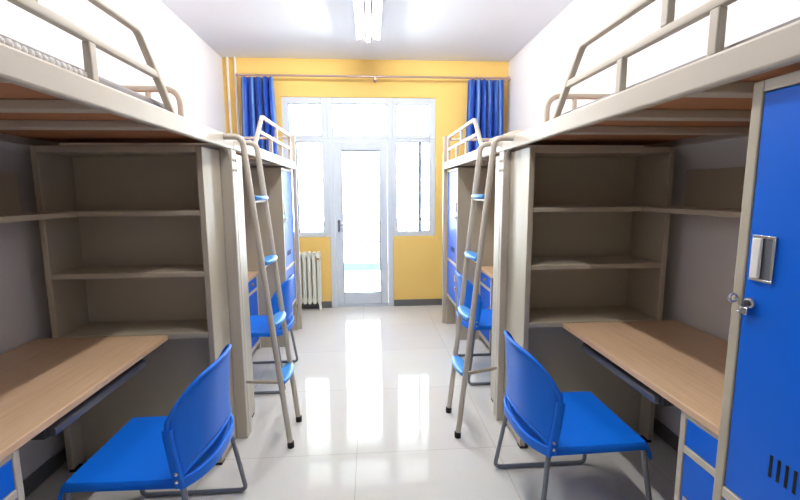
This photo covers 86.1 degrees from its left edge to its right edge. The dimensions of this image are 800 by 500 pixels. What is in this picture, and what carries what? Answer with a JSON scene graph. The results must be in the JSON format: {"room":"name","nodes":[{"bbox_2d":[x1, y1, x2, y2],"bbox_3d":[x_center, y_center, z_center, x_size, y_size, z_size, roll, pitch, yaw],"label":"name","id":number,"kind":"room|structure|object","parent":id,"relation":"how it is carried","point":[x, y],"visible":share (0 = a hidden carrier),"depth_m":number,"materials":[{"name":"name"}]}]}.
{"room":"dormitory room","nodes":[
{"label":"dormitory room","id":0,"kind":"room"},
{"bbox_2d":[0,0,225,479],"bbox_3d":[-1.937,-0.279,1.712,0.200,3.058,7.131,-1,8,-4],"label":"wall","id":1,"kind":"structure","parent":0,"point":[185,62],"depth_m":2.40,"materials":[{"name":"white paint"}]},
{"bbox_2d":[0,171,77,222],"bbox_3d":[-1.676,-0.180,1.420,0.277,0.217,1.338,-1,8,-4],"label":"wall shelf","id":2,"kind":"object","parent":1,"relation":"attached to","point":[10,201],"visible":1,"depth_m":1.99,"materials":[{"name":"beige wood"}]},
{"bbox_2d":[23,446,66,497],"bbox_3d":[-1.823,1.193,1.917,0.012,0.085,7.131,-1,8,-4],"label":"baseboard","id":3,"kind":"structure","parent":1,"relation":"attached to","point":[56,461],"depth_m":2.21,"materials":[{"name":"grey tile"}]},
{"bbox_2d":[25,305,677,499],"bbox_3d":[-0.111,1.269,2.049,3.844,0.120,7.531,-1,8,-4],"label":"floor","id":4,"kind":"structure","parent":0,"point":[373,382],"depth_m":2.56,"materials":[{"name":"beige tile"}]},
{"bbox_2d":[0,449,24,499],"bbox_3d":[-1.360,0.976,1.125,0.493,0.720,0.383,-1,8,-4],"label":"drawer unit","id":5,"kind":"object","parent":4,"relation":"on","point":[11,482],"visible":1,"depth_m":1.26,"materials":[{"name":"blue metal"}]},
{"bbox_2d":[0,335,167,461],"bbox_3d":[-1.475,0.581,1.537,0.644,0.097,1.338,-1,8,-4],"label":"desk","id":6,"kind":"object","parent":4,"relation":"on","point":[46,385],"visible":1,"depth_m":1.72,"materials":[{"name":"brown wood"}]},
{"bbox_2d":[48,360,145,436],"bbox_3d":[-1.347,0.585,1.750,0.300,0.030,0.600,-1,8,-4],"label":"keyboard tray","id":7,"kind":"object","parent":6,"relation":"on","point":[87,404],"depth_m":1.68,"materials":[{"name":"grey"}]},
{"bbox_2d":[0,0,249,438],"bbox_3d":[-1.318,0.260,1.407,0.943,2.065,2.137,-1,8,-4],"label":"bed","id":8,"kind":"object","parent":4,"relation":"on","point":[42,102],"visible":0.9,"depth_m":1.57,"materials":[{"name":"beige metal"}]},
{"bbox_2d":[0,34,165,109],"bbox_3d":[-1.287,-0.453,1.024,0.868,0.064,1.388,-1,8,-4],"label":"mat","id":9,"kind":"object","parent":8,"relation":"on","point":[4,39],"visible":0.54,"depth_m":1.11,"materials":[{"name":"grey fabric"}]},
{"bbox_2d":[30,145,235,471],"bbox_3d":[-1.380,0.320,2.317,0.800,1.703,0.257,-1,8,-4],"label":"bookcase","id":10,"kind":"object","parent":4,"relation":"on","point":[143,253],"visible":0.86,"depth_m":2.34,"materials":[{"name":"beige metal"}]},
{"bbox_2d":[57,344,247,499],"bbox_3d":[-0.976,0.833,1.767,0.544,0.825,0.605,-1,8,-4],"label":"chair","id":11,"kind":"object","parent":4,"relation":"on","point":[175,450],"visible":1,"depth_m":1.61,"materials":[{"name":"blue plastic"}]},
{"bbox_2d":[226,56,231,132],"bbox_3d":[-2.020,-0.751,5.218,0.028,3.058,0.028,-1,8,-4],"label":"pipe","id":12,"kind":"object","parent":4,"relation":"on","point":[227,64],"visible":0.34,"depth_m":5.06,"materials":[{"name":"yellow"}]},
{"bbox_2d":[233,56,239,134],"bbox_3d":[-1.932,-0.752,5.225,0.028,3.058,0.028,-1,8,-4],"label":"pipe","id":13,"kind":"object","parent":4,"relation":"on","point":[234,57],"visible":0.34,"depth_m":5.07,"materials":[{"name":"white"}]},
{"bbox_2d":[236,154,254,416],"bbox_3d":[-1.372,0.277,2.640,0.800,1.703,0.214,-1,8,-4],"label":"bookcase","id":14,"kind":"object","parent":4,"relation":"on","point":[238,157],"visible":0.13,"depth_m":2.71,"materials":[{"name":"beige metal"}]},
{"bbox_2d":[248,271,257,280],"bbox_3d":[-1.606,0.319,3.372,0.644,0.066,1.250,-1,8,-4],"label":"desk","id":15,"kind":"object","parent":4,"relation":"on","point":[251,274],"visible":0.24,"depth_m":3.90,"materials":[{"name":"brown wood"}]},
{"bbox_2d":[248,275,260,352],"bbox_3d":[-1.555,0.609,3.862,0.493,0.720,0.360,-1,8,-4],"label":"drawer unit","id":16,"kind":"object","parent":4,"relation":"on","point":[252,283],"visible":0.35,"depth_m":3.90,"materials":[{"name":"blue metal"}]},
{"bbox_2d":[214,115,302,432],"bbox_3d":[-1.467,-0.021,3.499,0.943,2.065,2.095,-1,8,-4],"label":"bed","id":17,"kind":"object","parent":4,"relation":"on","point":[269,159],"visible":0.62,"depth_m":3.57,"materials":[{"name":"beige metal"}]},
{"bbox_2d":[223,133,301,448],"bbox_3d":[-0.780,0.251,2.514,0.297,1.781,0.328,-1,8,-4],"label":"ladder","id":18,"kind":"object","parent":4,"relation":"on","point":[284,374],"visible":1,"depth_m":2.46,"materials":[{"name":"beige metal"}]},
{"bbox_2d":[242,167,297,347],"bbox_3d":[-1.497,0.061,4.248,0.848,1.703,0.530,-1,8,-4],"label":"locker","id":19,"kind":"object","parent":4,"relation":"on","point":[278,180],"visible":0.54,"depth_m":3.99,"materials":[{"name":"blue metal"}]},
{"bbox_2d":[250,274,297,393],"bbox_3d":[-1.108,0.616,3.387,0.544,0.825,0.605,-1,8,-4],"label":"chair","id":20,"kind":"object","parent":4,"relation":"on","point":[258,323],"visible":0.55,"depth_m":3.28,"materials":[{"name":"blue plastic"}]},
{"bbox_2d":[295,251,321,310],"bbox_3d":[-1.189,0.395,5.362,0.403,0.743,0.138,-1,8,-4],"label":"radiator","id":21,"kind":"object","parent":4,"relation":"on","point":[307,267],"visible":0.62,"depth_m":5.33,"materials":[{"name":"white metal"}]},
{"bbox_2d":[446,167,495,339],"bbox_3d":[0.927,0.016,4.477,0.830,1.703,0.550,-1,8,-4],"label":"locker","id":22,"kind":"object","parent":4,"relation":"on","point":[460,180],"visible":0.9,"depth_m":4.18,"materials":[{"name":"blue metal"}]},
{"bbox_2d":[453,270,491,384],"bbox_3d":[0.733,0.586,3.529,0.544,0.825,0.605,-1,8,-4],"label":"chair","id":23,"kind":"object","parent":4,"relation":"on","point":[483,320],"visible":0.44,"depth_m":3.30,"materials":[{"name":"blue plastic"}]},
{"bbox_2d":[442,118,513,416],"bbox_3d":[0.997,-0.068,3.741,0.925,2.065,2.095,-1,8,-4],"label":"bed","id":24,"kind":"object","parent":4,"relation":"on","point":[468,159],"visible":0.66,"depth_m":3.79,"materials":[{"name":"beige metal"}]},
{"bbox_2d":[477,129,525,148],"bbox_3d":[1.017,-0.768,3.079,0.790,0.110,0.850,-1,8,-4],"label":"quilt","id":25,"kind":"object","parent":24,"relation":"on","point":[521,130],"visible":0.06,"depth_m":2.71,"materials":[{"name":"beige fabric"}]},
{"bbox_2d":[446,135,513,438],"bbox_3d":[0.467,0.228,2.630,0.307,1.781,0.338,-1,8,-4],"label":"ladder","id":26,"kind":"object","parent":4,"relation":"on","point":[461,366],"visible":1,"depth_m":2.56,"materials":[{"name":"beige metal"}]},
{"bbox_2d":[478,271,492,352],"bbox_3d":[1.032,0.567,4.068,0.493,0.720,0.410,-1,8,-4],"label":"drawer unit","id":27,"kind":"object","parent":4,"relation":"on","point":[486,282],"visible":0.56,"depth_m":3.99,"materials":[{"name":"blue metal"}]},
{"bbox_2d":[481,266,492,277],"bbox_3d":[1.147,0.270,3.623,0.659,0.066,1.230,-1,8,-4],"label":"desk","id":28,"kind":"object","parent":4,"relation":"on","point":[488,270],"visible":0.02,"depth_m":4.03,"materials":[{"name":"brown wood"}]},
{"bbox_2d":[490,156,499,401],"bbox_3d":[1.048,0.231,2.879,0.800,1.703,0.214,-1,8,-4],"label":"bookcase","id":29,"kind":"object","parent":4,"relation":"on","point":[497,157],"visible":0.02,"depth_m":2.90,"materials":[{"name":"beige metal"}]},
{"bbox_2d":[494,330,651,499],"bbox_3d":[0.757,0.797,1.966,0.544,0.825,0.605,-1,8,-4],"label":"chair","id":30,"kind":"object","parent":4,"relation":"on","point":[553,422],"visible":1,"depth_m":1.79,"materials":[{"name":"blue plastic"}]},
{"bbox_2d":[503,147,675,448],"bbox_3d":[1.073,0.277,2.532,0.800,1.703,0.310,-1,8,-4],"label":"bookcase","id":31,"kind":"object","parent":4,"relation":"on","point":[583,245],"visible":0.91,"depth_m":2.55,"materials":[{"name":"beige metal"}]},
{"bbox_2d":[563,320,727,435],"bbox_3d":[1.280,0.536,1.758,0.659,0.097,1.313,-1,8,-4],"label":"desk","id":32,"kind":"object","parent":4,"relation":"on","point":[676,363],"visible":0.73,"depth_m":1.88,"materials":[{"name":"brown wood"}]},
{"bbox_2d":[581,344,660,403],"bbox_3d":[1.116,0.544,1.957,0.300,0.030,0.580,-1,8,-4],"label":"keyboard tray","id":33,"kind":"object","parent":32,"relation":"on","point":[625,376],"depth_m":1.88,"materials":[{"name":"grey"}]},
{"bbox_2d":[495,0,799,420],"bbox_3d":[1.146,0.213,1.649,0.925,2.065,2.137,-1,8,-4],"label":"bed","id":34,"kind":"object","parent":4,"relation":"on","point":[708,99],"visible":0.88,"depth_m":1.44,"materials":[{"name":"beige metal"}]},
{"bbox_2d":[560,17,799,115],"bbox_3d":[1.159,-0.493,1.270,0.825,0.050,1.380,-1,8,-4],"label":"mat","id":35,"kind":"object","parent":34,"relation":"on","point":[797,18],"visible":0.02,"depth_m":1.09,"materials":[{"name":"grey fabric"}]},
{"bbox_2d":[674,411,718,499],"bbox_3d":[1.225,0.930,1.358,0.493,0.720,0.388,-1,8,-4],"label":"drawer unit","id":36,"kind":"object","parent":4,"relation":"on","point":[698,445],"visible":0.32,"depth_m":1.43,"materials":[{"name":"blue metal"}]},
{"bbox_2d":[712,70,799,499],"bbox_3d":[1.184,0.500,0.869,0.830,1.703,0.420,-1,8,-4],"label":"locker","id":37,"kind":"object","parent":4,"relation":"on","point":[758,458],"visible":1,"depth_m":0.91,"materials":[{"name":"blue metal"}]},
{"bbox_2d":[289,104,428,106],"bbox_3d":[-0.461,-2.300,6.163,5.600,0.140,1.600,-1,8,-4],"label":"ceiling","id":38,"kind":"structure","parent":0,"point":[289,104],"depth_m":6.89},
{"bbox_2d":[345,283,380,291],"bbox_3d":[-0.438,0.693,6.491,5.200,0.120,1.450,-1,8,-4],"label":"floor","id":39,"kind":"structure","parent":0,"point":[357,287],"depth_m":6.78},
{"bbox_2d":[288,104,428,283],"bbox_3d":[-0.493,-0.881,6.938,5.200,2.880,0.092,-1,8,-4],"label":"balcony railing","id":40,"kind":"object","parent":39,"relation":"on","point":[360,272],"visible":0.09,"depth_m":7.03,"materials":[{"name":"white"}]},
{"bbox_2d":[222,57,508,301],"bbox_3d":[-0.378,-0.792,5.461,3.844,3.058,0.200,-1,8,-4],"label":"wall","id":41,"kind":"structure","parent":0,"point":[417,259],"depth_m":5.25,"materials":[{"name":"yellow paint"}]},
{"bbox_2d":[281,97,327,138],"bbox_3d":[-1.165,-1.611,5.237,0.541,0.490,0.060,-1,8,-4],"label":"window","id":42,"kind":"structure","parent":41,"relation":"in","point":[285,101],"depth_m":5.20,"materials":[{"name":"white plastic"}]},
{"bbox_2d":[283,139,329,236],"bbox_3d":[-1.161,-0.767,5.350,0.541,1.215,0.060,-1,8,-4],"label":"window","id":43,"kind":"structure","parent":41,"relation":"in","point":[326,233],"depth_m":5.33,"materials":[{"name":"white plastic"}]},
{"bbox_2d":[302,301,331,307],"bbox_3d":[-1.474,0.711,5.478,1.191,0.085,0.012,-1,8,-4],"label":"baseboard","id":44,"kind":"structure","parent":41,"relation":"attached to","point":[325,304],"depth_m":5.50,"materials":[{"name":"grey tile"}]},
{"bbox_2d":[326,97,392,138],"bbox_3d":[-0.495,-1.621,5.283,0.803,0.490,0.060,-1,8,-4],"label":"window","id":45,"kind":"structure","parent":41,"relation":"in","point":[330,101],"depth_m":5.25,"materials":[{"name":"white plastic"}]},
{"bbox_2d":[327,139,393,306],"bbox_3d":[-0.486,-0.320,5.436,0.803,2.130,0.144,-1,8,-4],"label":"door","id":46,"kind":"structure","parent":41,"relation":"in","point":[340,298],"depth_m":5.42,"materials":[{"name":"white plastic"}]},
{"bbox_2d":[235,73,509,82],"bbox_3d":[-0.292,-2.055,5.124,3.253,0.062,0.144,-1,8,-4],"label":"curtain rod","id":47,"kind":"object","parent":41,"relation":"attached to","point":[236,74],"visible":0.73,"depth_m":5.07,"materials":[{"name":"brown metal"}]},
{"bbox_2d":[241,73,278,155],"bbox_3d":[-1.659,-0.699,5.152,0.421,2.730,0.155,-1,8,-4],"label":"curtain","id":48,"kind":"object","parent":47,"relation":"hanging from","point":[257,93],"visible":0.29,"depth_m":5.00,"materials":[{"name":"blue fabric"}]},
{"bbox_2d":[466,76,503,152],"bbox_3d":[1.046,-0.741,5.350,0.490,2.730,0.150,-1,8,-4],"label":"curtain","id":49,"kind":"object","parent":47,"relation":"hanging from","point":[485,99],"visible":0.29,"depth_m":5.19,"materials":[{"name":"blue fabric"}]},
{"bbox_2d":[393,139,434,235],"bbox_3d":[0.177,-0.787,5.443,0.536,1.215,0.060,-1,8,-4],"label":"window","id":50,"kind":"structure","parent":41,"relation":"in","point":[431,231],"depth_m":5.42,"materials":[{"name":"white plastic"}]},
{"bbox_2d":[392,98,435,138],"bbox_3d":[0.173,-1.631,5.329,0.536,0.490,0.060,-1,8,-4],"label":"window","id":51,"kind":"structure","parent":41,"relation":"in","point":[431,102],"depth_m":5.30,"materials":[{"name":"white plastic"}]},
{"bbox_2d":[394,299,441,305],"bbox_3d":[0.633,0.680,5.623,1.425,0.085,0.012,-1,8,-4],"label":"baseboard","id":52,"kind":"structure","parent":41,"relation":"attached to","point":[408,302],"depth_m":5.59,"materials":[{"name":"grey tile"}]},
{"bbox_2d":[160,0,573,61],"bbox_3d":[-0.129,-1.881,1.625,3.844,0.120,7.531,-1,8,-4],"label":"ceiling","id":53,"kind":"structure","parent":0,"point":[428,30],"depth_m":4.15,"materials":[{"name":"white paint"}]},
{"bbox_2d":[354,0,381,42],"bbox_3d":[-0.281,-2.068,3.759,0.230,0.076,1.220,-1,8,-4],"label":"ceiling lamp","id":54,"kind":"object","parent":53,"relation":"attached to","point":[367,12],"visible":1,"depth_m":3.84,"materials":[{"name":"white plastic"}]},
{"bbox_2d":[507,0,799,436],"bbox_3d":[1.697,-0.333,1.963,0.200,3.058,7.131,-1,8,-4],"label":"wall","id":55,"kind":"structure","parent":0,"point":[702,250],"depth_m":2.43,"materials":[{"name":"white paint"}]},
{"bbox_2d":[653,418,678,451],"bbox_3d":[1.600,1.141,2.154,0.012,0.085,7.131,-1,8,-4],"label":"baseboard","id":56,"kind":"structure","parent":55,"relation":"attached to","point":[661,430],"depth_m":2.52,"materials":[{"name":"grey tile"}]},
{"bbox_2d":[644,167,745,217],"bbox_3d":[1.493,-0.232,1.671,0.249,0.217,1.313,-1,8,-4],"label":"wall shelf","id":57,"kind":"object","parent":55,"relation":"attached to","point":[708,192],"visible":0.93,"depth_m":2.10,"materials":[{"name":"beige wood"}]},
{"label":"outside","id":58,"kind":"structure","parent":0,"visible":0},
{"bbox_2d":[289,106,428,262],"bbox_3d":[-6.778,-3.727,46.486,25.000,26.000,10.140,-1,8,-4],"label":"window glass","id":59,"kind":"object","parent":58,"point":[360,169],"visible":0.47,"depth_m":41.22,"materials":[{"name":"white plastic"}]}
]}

